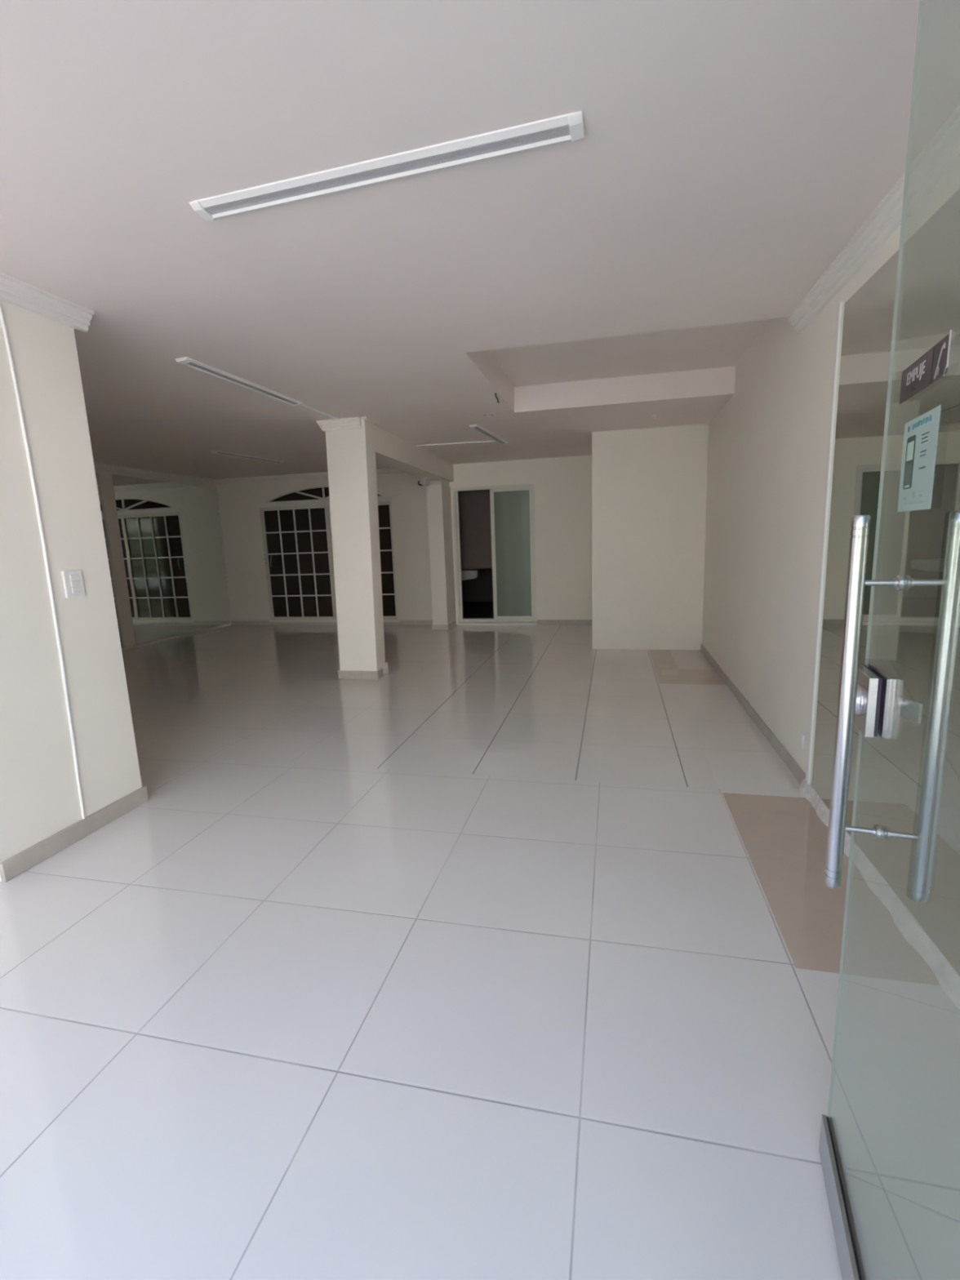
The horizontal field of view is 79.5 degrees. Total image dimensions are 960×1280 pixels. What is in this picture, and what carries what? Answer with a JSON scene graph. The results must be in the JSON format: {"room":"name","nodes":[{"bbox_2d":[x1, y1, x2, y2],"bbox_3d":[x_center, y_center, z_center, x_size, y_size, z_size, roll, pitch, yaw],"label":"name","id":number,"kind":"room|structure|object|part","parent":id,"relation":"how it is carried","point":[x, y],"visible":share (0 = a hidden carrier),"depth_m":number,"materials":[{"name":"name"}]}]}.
{"room":"empty commercial space","nodes":[
{"label":"empty commercial space","id":0,"kind":"room"},
{"bbox_2d":[0,300,142,881],"bbox_3d":[-2.009,-0.270,2.552,0.160,2.448,0.750,0,10,13],"label":"wall","id":1,"kind":"structure","parent":0,"point":[39,795],"depth_m":2.58,"materials":[{"name":"paint"}]},
{"bbox_2d":[0,301,84,818],"bbox_3d":[-1.921,-0.269,2.560,0.013,2.268,0.037,0,10,13],"label":"cable","id":2,"kind":"object","parent":1,"relation":"attached to","point":[2,317],"visible":1,"depth_m":2.55,"materials":[{"name":"white plastic"}]},
{"bbox_2d":[0,271,93,332],"bbox_3d":[-2.013,-1.437,2.370,0.222,0.088,0.812,0,10,13],"label":"trim","id":3,"kind":"structure","parent":1,"relation":"attached to","point":[15,291],"depth_m":2.50,"materials":[{"name":"white paint"}]},
{"bbox_2d":[62,569,85,598],"bbox_3d":[-1.889,-0.262,2.686,0.012,0.126,0.098,0,10,13],"label":"light switch","id":4,"kind":"object","parent":1,"relation":"attached to","point":[73,580],"visible":1,"depth_m":2.68,"materials":[{"name":"white plastic"}]},
{"bbox_2d":[0,785,148,882],"bbox_3d":[-1.959,0.892,2.761,0.174,0.085,0.764,0,10,13],"label":"baseboard","id":5,"kind":"structure","parent":1,"relation":"attached to","point":[33,855],"depth_m":2.66,"materials":[{"name":"tile"}]},
{"bbox_2d":[97,471,135,648],"bbox_3d":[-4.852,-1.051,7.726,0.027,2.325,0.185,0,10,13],"label":"column","id":6,"kind":"structure","parent":0,"point":[105,478],"depth_m":7.70,"materials":[{"name":"paint"}]},
{"bbox_2d":[95,471,216,487],"bbox_3d":[-5.153,-0.915,6.859,0.150,2.448,6.570,0,10,13],"label":"wall","id":7,"kind":"structure","parent":0,"point":[95,472],"depth_m":8.54,"materials":[{"name":"paint"}]},
{"bbox_2d":[93,462,215,486],"bbox_3d":[-5.104,-2.060,6.590,0.056,0.106,6.240,0,10,13],"label":"trim","id":8,"kind":"structure","parent":7,"relation":"attached to","point":[118,470],"depth_m":8.28,"materials":[{"name":"white paint"}]},
{"bbox_2d":[95,472,231,648],"bbox_3d":[-5.078,-0.874,6.835,0.008,2.300,6.264,0,10,13],"label":"wall","id":9,"kind":"structure","parent":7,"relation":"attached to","point":[170,533],"depth_m":8.64,"materials":[{"name":"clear paint"}]},
{"bbox_2d":[121,622,231,651],"bbox_3d":[-5.033,0.275,7.037,0.016,0.035,6.266,0,10,13],"label":"baseboard","id":10,"kind":"structure","parent":7,"relation":"attached to","point":[226,624],"depth_m":8.73,"materials":[{"name":"white paint"}]},
{"bbox_2d":[215,487,231,622],"bbox_3d":[-4.366,-1.431,9.830,0.019,2.280,0.038,0,10,13],"label":"trim","id":11,"kind":"structure","parent":7,"relation":"attached to","point":[218,507],"depth_m":9.81,"materials":[{"name":"white paint"}]},
{"bbox_2d":[325,418,385,674],"bbox_3d":[-1.195,-0.841,5.640,0.442,2.448,0.264,0,10,13],"label":"wall column","id":12,"kind":"structure","parent":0,"point":[350,453],"depth_m":5.51,"materials":[{"name":"paint"}]},
{"bbox_2d":[315,416,380,431],"bbox_3d":[-1.227,-1.997,5.406,0.496,0.088,0.320,0,10,13],"label":"trim","id":13,"kind":"structure","parent":12,"relation":"attached to","point":[353,423],"depth_m":5.28,"materials":[{"name":"paint"}]},
{"bbox_2d":[337,662,388,679],"bbox_3d":[-1.178,0.308,5.840,0.428,0.115,0.278,0,10,13],"label":"baseboard","id":14,"kind":"structure","parent":12,"relation":"attached to","point":[342,674],"depth_m":5.72,"materials":[{"name":"tile"}]},
{"bbox_2d":[215,458,533,624],"bbox_3d":[-1.320,-1.463,9.208,6.250,2.448,0.140,0,10,13],"label":"wall","id":15,"kind":"structure","parent":0,"point":[239,511],"depth_m":9.22,"materials":[{"name":"paint"}]},
{"bbox_2d":[214,467,404,484],"bbox_3d":[-2.538,-2.618,9.174,3.880,0.079,0.062,0,10,13],"label":"trim","id":16,"kind":"structure","parent":15,"relation":"attached to","point":[388,470],"depth_m":9.31,"materials":[{"name":"white paint"}]},
{"bbox_2d":[257,485,391,507],"bbox_3d":[-2.520,-2.324,9.280,2.350,0.290,0.075,0,10,13],"label":"window","id":17,"kind":"structure","parent":15,"relation":"in","point":[313,495],"depth_m":9.35,"materials":[{"name":"glass"}]},
{"bbox_3d":[-2.514,-2.363,9.284,2.120,0.214,0.050,0,10,13],"label":"transom frame","id":18,"kind":"part","parent":17,"relation":"part of","materials":[{"name":"white metal"}]},
{"bbox_3d":[-2.511,-2.365,9.294,2.100,0.208,0.006,0,10,13],"label":"pane","id":19,"kind":"part","parent":17,"relation":"part of","materials":[{"name":"black glass"}]},
{"bbox_2d":[259,501,399,622],"bbox_3d":[-2.480,-1.244,9.476,2.350,1.905,0.122,0,10,13],"label":"window","id":20,"kind":"structure","parent":15,"relation":"in","point":[297,540],"depth_m":9.56,"materials":[{"name":"white metal"}]},
{"bbox_3d":[-3.001,-1.265,9.599,1.130,1.790,0.005,0,10,13],"label":"pane","id":21,"kind":"part","parent":20,"relation":"part of","materials":[{"name":"black glass"}]},
{"bbox_3d":[-3.003,-1.264,9.589,1.210,1.834,0.028,0,10,13],"label":"sash","id":22,"kind":"part","parent":20,"relation":"part of","materials":[{"name":"white metal"}]},
{"bbox_3d":[-2.457,-0.317,9.600,2.350,0.035,0.020,0,10,13],"label":"sill","id":23,"kind":"part","parent":20,"relation":"part of","materials":[{"name":"white paint"}]},
{"bbox_3d":[-1.906,-1.263,9.364,1.110,1.834,0.028,0,10,13],"label":"sash","id":24,"kind":"part","parent":20,"relation":"part of","materials":[{"name":"white metal"}]},
{"bbox_3d":[-1.903,-1.265,9.374,1.030,1.790,0.005,0,10,13],"label":"pane","id":25,"kind":"part","parent":20,"relation":"part of","materials":[{"name":"black glass"}]},
{"bbox_2d":[231,620,432,625],"bbox_3d":[-2.479,-0.288,9.614,3.820,0.075,0.014,0,10,13],"label":"baseboard","id":26,"kind":"structure","parent":15,"relation":"attached to","point":[233,622],"depth_m":9.71,"materials":[{"name":"white tile"}]},
{"bbox_2d":[452,484,536,625],"bbox_3d":[0.227,-1.271,8.823,1.250,2.095,0.175,0,10,13],"label":"door","id":27,"kind":"structure","parent":15,"relation":"in","point":[512,506],"depth_m":8.77,"materials":[{"name":"glass"}]},
{"bbox_3d":[0.263,-0.260,9.000,1.250,0.040,0.175,0,10,13],"label":"sill","id":28,"kind":"part","parent":27,"relation":"part of","materials":[{"name":"white paint"}]},
{"bbox_3d":[0.500,-1.293,8.747,0.625,1.965,0.030,0,10,13],"label":"sliding frame","id":29,"kind":"part","parent":27,"relation":"part of","materials":[{"name":"white metal"}]},
{"bbox_3d":[0.502,-1.293,8.748,0.560,1.905,0.006,0,10,13],"label":"frosted pane","id":30,"kind":"part","parent":27,"relation":"part of","materials":[{"name":"green glass"}]},
{"bbox_2d":[533,454,591,625],"bbox_3d":[1.265,-1.435,8.526,0.905,2.448,0.022,0,10,13],"label":"wall","id":31,"kind":"structure","parent":15,"relation":"attached to","point":[562,486],"depth_m":8.51,"materials":[{"name":"paint"}]},
{"bbox_2d":[537,619,591,625],"bbox_3d":[1.307,-0.266,8.712,0.895,0.080,0.014,0,10,13],"label":"baseboard","id":32,"kind":"structure","parent":15,"relation":"attached to","point":[540,622],"depth_m":8.71,"materials":[{"name":"tile"}]},
{"bbox_2d":[587,595,591,600],"bbox_3d":[1.653,-0.619,8.569,0.110,0.070,0.010,0,10,13],"label":"wall outlet","id":33,"kind":"object","parent":15,"relation":"attached to","point":[589,597],"visible":0.54,"depth_m":8.57,"materials":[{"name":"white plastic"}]},
{"bbox_2d":[426,479,456,625],"bbox_3d":[-0.581,-1.280,8.745,0.236,2.195,0.479,0,10,13],"label":"column","id":34,"kind":"structure","parent":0,"point":[438,493],"depth_m":8.56,"materials":[{"name":"paint"}]},
{"bbox_2d":[431,621,455,629],"bbox_3d":[-0.555,-0.228,8.885,0.262,0.075,0.412,0,10,13],"label":"baseboard","id":35,"kind":"structure","parent":34,"relation":"attached to","point":[451,625],"depth_m":8.70,"materials":[{"name":"white tile"}]},
{"bbox_2d":[461,568,493,601],"bbox_3d":[-0.896,-1.794,10.915,6.300,2.520,3.440,0,10,13],"label":"wall","id":36,"kind":"structure","parent":0,"point":[480,588],"depth_m":12.52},
{"bbox_2d":[461,569,479,580],"bbox_3d":[-0.459,-1.051,9.698,0.909,0.244,0.160,0,10,13],"label":"countertop","id":37,"kind":"structure","parent":36,"relation":"attached to","point":[466,575],"depth_m":9.55,"materials":[{"name":"grey stone"}]},
{"bbox_2d":[0,601,959,1279],"bbox_3d":[-1.310,0.300,6.593,7.870,0.120,12.650,0,10,13],"label":"floor","id":38,"kind":"structure","parent":0,"point":[504,952],"depth_m":1.70,"materials":[{"name":"tile"}]},
{"bbox_2d":[818,0,959,1279],"bbox_3d":[0.539,0.079,0.632,0.146,2.232,0.904,2,11,21],"label":"door","id":39,"kind":"structure","parent":38,"relation":"on","point":[868,698],"depth_m":0.93,"materials":[{"name":"clear glass"}]},
{"bbox_3d":[0.577,1.132,0.817,0.025,0.092,0.904,2,11,21],"label":"rail","id":40,"kind":"part","parent":39,"relation":"part of","materials":[{"name":"silver metal"}]},
{"bbox_3d":[0.587,0.113,0.926,0.024,0.614,0.024,0,10,13],"label":"pull handle","id":41,"kind":"part","parent":39,"relation":"part of","materials":[{"name":"silver metal"}]},
{"bbox_3d":[0.539,0.079,0.630,0.005,2.190,0.900,2,11,21],"label":"glass panel","id":42,"kind":"part","parent":39,"relation":"part of","materials":[{"name":"grey"}]},
{"bbox_2d":[897,404,941,511],"bbox_3d":[0.619,-0.250,0.818,0.001,0.130,0.144,2,11,21],"label":"poster","id":43,"kind":"object","parent":39,"relation":"attached to","point":[921,433],"visible":1,"depth_m":0.81,"materials":[{"name":"grey paper"}]},
{"bbox_2d":[902,435,915,489],"bbox_3d":[0.631,-0.261,0.848,0.001,0.074,0.039,2,11,21],"label":"picture","id":44,"kind":"object","parent":43,"relation":"on","point":[909,450],"depth_m":0.85,"materials":[{"name":"grey"}]},
{"bbox_2d":[899,329,951,404],"bbox_3d":[0.619,-0.376,0.807,0.002,0.051,0.194,2,11,21],"label":"sign","id":45,"kind":"object","parent":39,"relation":"attached to","point":[933,364],"visible":1,"depth_m":0.79,"materials":[{"name":"grey plastic"}]},
{"bbox_3d":[0.630,-0.380,0.834,0.001,0.047,0.137,2,11,21],"label":"word plate","id":46,"kind":"part","parent":45,"relation":"part of","materials":[{"name":"grey plastic"}]},
{"bbox_3d":[0.594,-0.363,0.745,0.001,0.047,0.052,2,11,21],"label":"symbol plate","id":47,"kind":"part","parent":45,"relation":"part of","materials":[{"name":"grey plastic"}]},
{"bbox_3d":[0.701,0.117,0.881,0.024,0.614,0.024,0,10,13],"label":"pull handle","id":48,"kind":"part","parent":39,"relation":"part of","materials":[{"name":"silver metal"}]},
{"bbox_2d":[0,0,959,479],"bbox_3d":[-1.780,-2.018,4.514,7.870,0.300,9.270,0,10,13],"label":"ceiling","id":49,"kind":"structure","parent":0,"point":[620,275],"depth_m":1.93,"materials":[{"name":"paint"}]},
{"bbox_2d":[175,357,302,406],"bbox_3d":[-1.613,-1.772,4.024,0.089,0.026,1.261,1,10,15],"label":"recessed light","id":50,"kind":"object","parent":49,"relation":"in","point":[188,362],"visible":1,"depth_m":3.87,"materials":[{"name":"white plastic"}]},
{"bbox_2d":[210,450,283,463],"bbox_3d":[-2.901,-2.296,7.264,0.089,0.026,1.171,2,11,21],"label":"recessed light","id":51,"kind":"object","parent":49,"relation":"in","point":[211,451],"visible":1,"depth_m":7.18,"materials":[{"name":"white plastic"}]},
{"bbox_2d":[217,452,279,462],"bbox_3d":[-2.900,-2.296,7.263,0.040,0.004,1.101,2,11,21],"label":"diffuser","id":52,"kind":"object","parent":51,"relation":"attached to","point":[221,453],"depth_m":7.24,"materials":[{"name":"white plastic"}]},
{"bbox_2d":[300,404,338,420],"bbox_3d":[-1.371,-1.950,4.937,0.016,0.010,0.660,1,10,14],"label":"cable raceway","id":53,"kind":"object","parent":49,"relation":"attached to","point":[302,405],"visible":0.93,"depth_m":4.92,"materials":[{"name":"white plastic"}]},
{"bbox_2d":[189,111,585,220],"bbox_3d":[-0.327,-1.421,1.765,1.276,0.026,0.103,1,10,16],"label":"recessed light","id":54,"kind":"object","parent":49,"relation":"in","point":[567,127],"visible":1,"depth_m":1.73,"materials":[{"name":"white plastic"}]},
{"bbox_2d":[373,424,453,481],"bbox_3d":[-0.854,-2.235,7.163,0.288,0.253,3.311,0,10,11],"label":"ceiling beam","id":55,"kind":"structure","parent":49,"relation":"attached to","point":[393,451],"depth_m":6.73,"materials":[{"name":"paint"}]},
{"bbox_2d":[417,477,426,486],"bbox_3d":[-0.796,-2.206,8.055,0.125,0.117,0.104,-8,11,-29],"label":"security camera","id":56,"kind":"object","parent":55,"relation":"attached to","point":[422,480],"visible":1,"depth_m":8.03,"materials":[{"name":"white plastic"}]},
{"bbox_2d":[414,440,495,446],"bbox_3d":[-0.300,-2.313,6.790,1.005,0.010,0.016,-1,10,7],"label":"cable raceway","id":57,"kind":"object","parent":49,"relation":"attached to","point":[484,441],"visible":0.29,"depth_m":6.78,"materials":[{"name":"white plastic"}]},
{"bbox_2d":[469,424,508,444],"bbox_3d":[0.115,-2.238,6.326,0.089,0.026,1.253,1,10,17],"label":"recessed light","id":58,"kind":"object","parent":49,"relation":"in","point":[477,428],"visible":1,"depth_m":6.21,"materials":[{"name":"white plastic"}]},
{"bbox_2d":[474,426,505,444],"bbox_3d":[0.116,-2.238,6.326,0.040,0.004,1.183,1,10,17],"label":"diffuser","id":59,"kind":"object","parent":58,"relation":"attached to","point":[480,429],"depth_m":6.27,"materials":[{"name":"white plastic"}]},
{"bbox_2d":[651,414,658,419],"bbox_3d":[1.695,-2.160,5.592,0.068,0.036,0.068,0,10,13],"label":"smoke detector","id":60,"kind":"object","parent":49,"relation":"attached to","point":[654,416],"visible":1,"depth_m":5.57,"materials":[{"name":"white plastic"}]},
{"bbox_2d":[591,423,709,649],"bbox_3d":[2.088,-1.262,7.376,1.220,2.448,1.920,0,10,13],"label":"wall","id":61,"kind":"structure","parent":0,"point":[649,485],"depth_m":6.45,"materials":[{"name":"paint"}]},
{"bbox_2d":[702,160,959,773],"bbox_3d":[1.969,-0.764,3.844,0.150,2.698,9.220,0,10,13],"label":"wall","id":62,"kind":"structure","parent":0,"point":[768,443],"depth_m":3.56,"materials":[{"name":"paint"}]},
{"bbox_2d":[700,644,805,784],"bbox_3d":[2.088,0.406,4.744,0.013,0.075,3.715,0,10,13],"label":"baseboard","id":63,"kind":"structure","parent":62,"relation":"attached to","point":[784,755],"depth_m":3.84,"materials":[{"name":"tile"}]},
{"bbox_2d":[799,731,804,749],"bbox_3d":[1.694,0.529,3.041,0.010,0.076,0.060,0,10,13],"label":"wall outlet","id":64,"kind":"object","parent":62,"relation":"attached to","point":[801,735],"visible":1,"depth_m":3.03,"materials":[{"name":"white plastic"}]},
{"bbox_2d":[805,301,844,784],"bbox_3d":[1.621,-0.379,2.729,0.020,2.250,0.059,0,10,13],"label":"trim","id":65,"kind":"structure","parent":62,"relation":"attached to","point":[838,314],"depth_m":2.69,"materials":[{"name":"white paint"}]},
{"bbox_2d":[787,103,959,334],"bbox_3d":[1.255,-1.350,1.222,0.062,0.088,3.980,0,10,13],"label":"trim","id":66,"kind":"structure","parent":62,"relation":"attached to","point":[941,154],"depth_m":2.04,"materials":[{"name":"white paint"}]},
{"bbox_2d":[799,778,959,1010],"bbox_3d":[1.291,1.029,1.390,0.042,0.064,3.280,0,10,13],"label":"trim","id":67,"kind":"structure","parent":62,"relation":"attached to","point":[947,976],"depth_m":1.94,"materials":[{"name":"white paint"}]},
{"bbox_2d":[809,188,959,976],"bbox_3d":[1.255,-0.078,1.136,0.010,2.210,3.266,0,10,13],"label":"wall mirror","id":68,"kind":"object","parent":62,"relation":"attached to","point":[904,625],"visible":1,"depth_m":2.00,"materials":[{"name":"clear glass"}]},
{"bbox_3d":[-0.942,-3.084,10.689,6.300,0.100,3.440,0,10,13],"label":"ceiling","id":69,"kind":"structure","parent":0,"visible":0},
{"bbox_2d":[457,489,492,568],"bbox_3d":[-0.191,-1.987,9.526,1.900,1.610,0.040,0,10,13],"label":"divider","id":70,"kind":"object","parent":69,"relation":"hanging from","point":[474,506],"visible":0.21,"depth_m":9.51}
]}

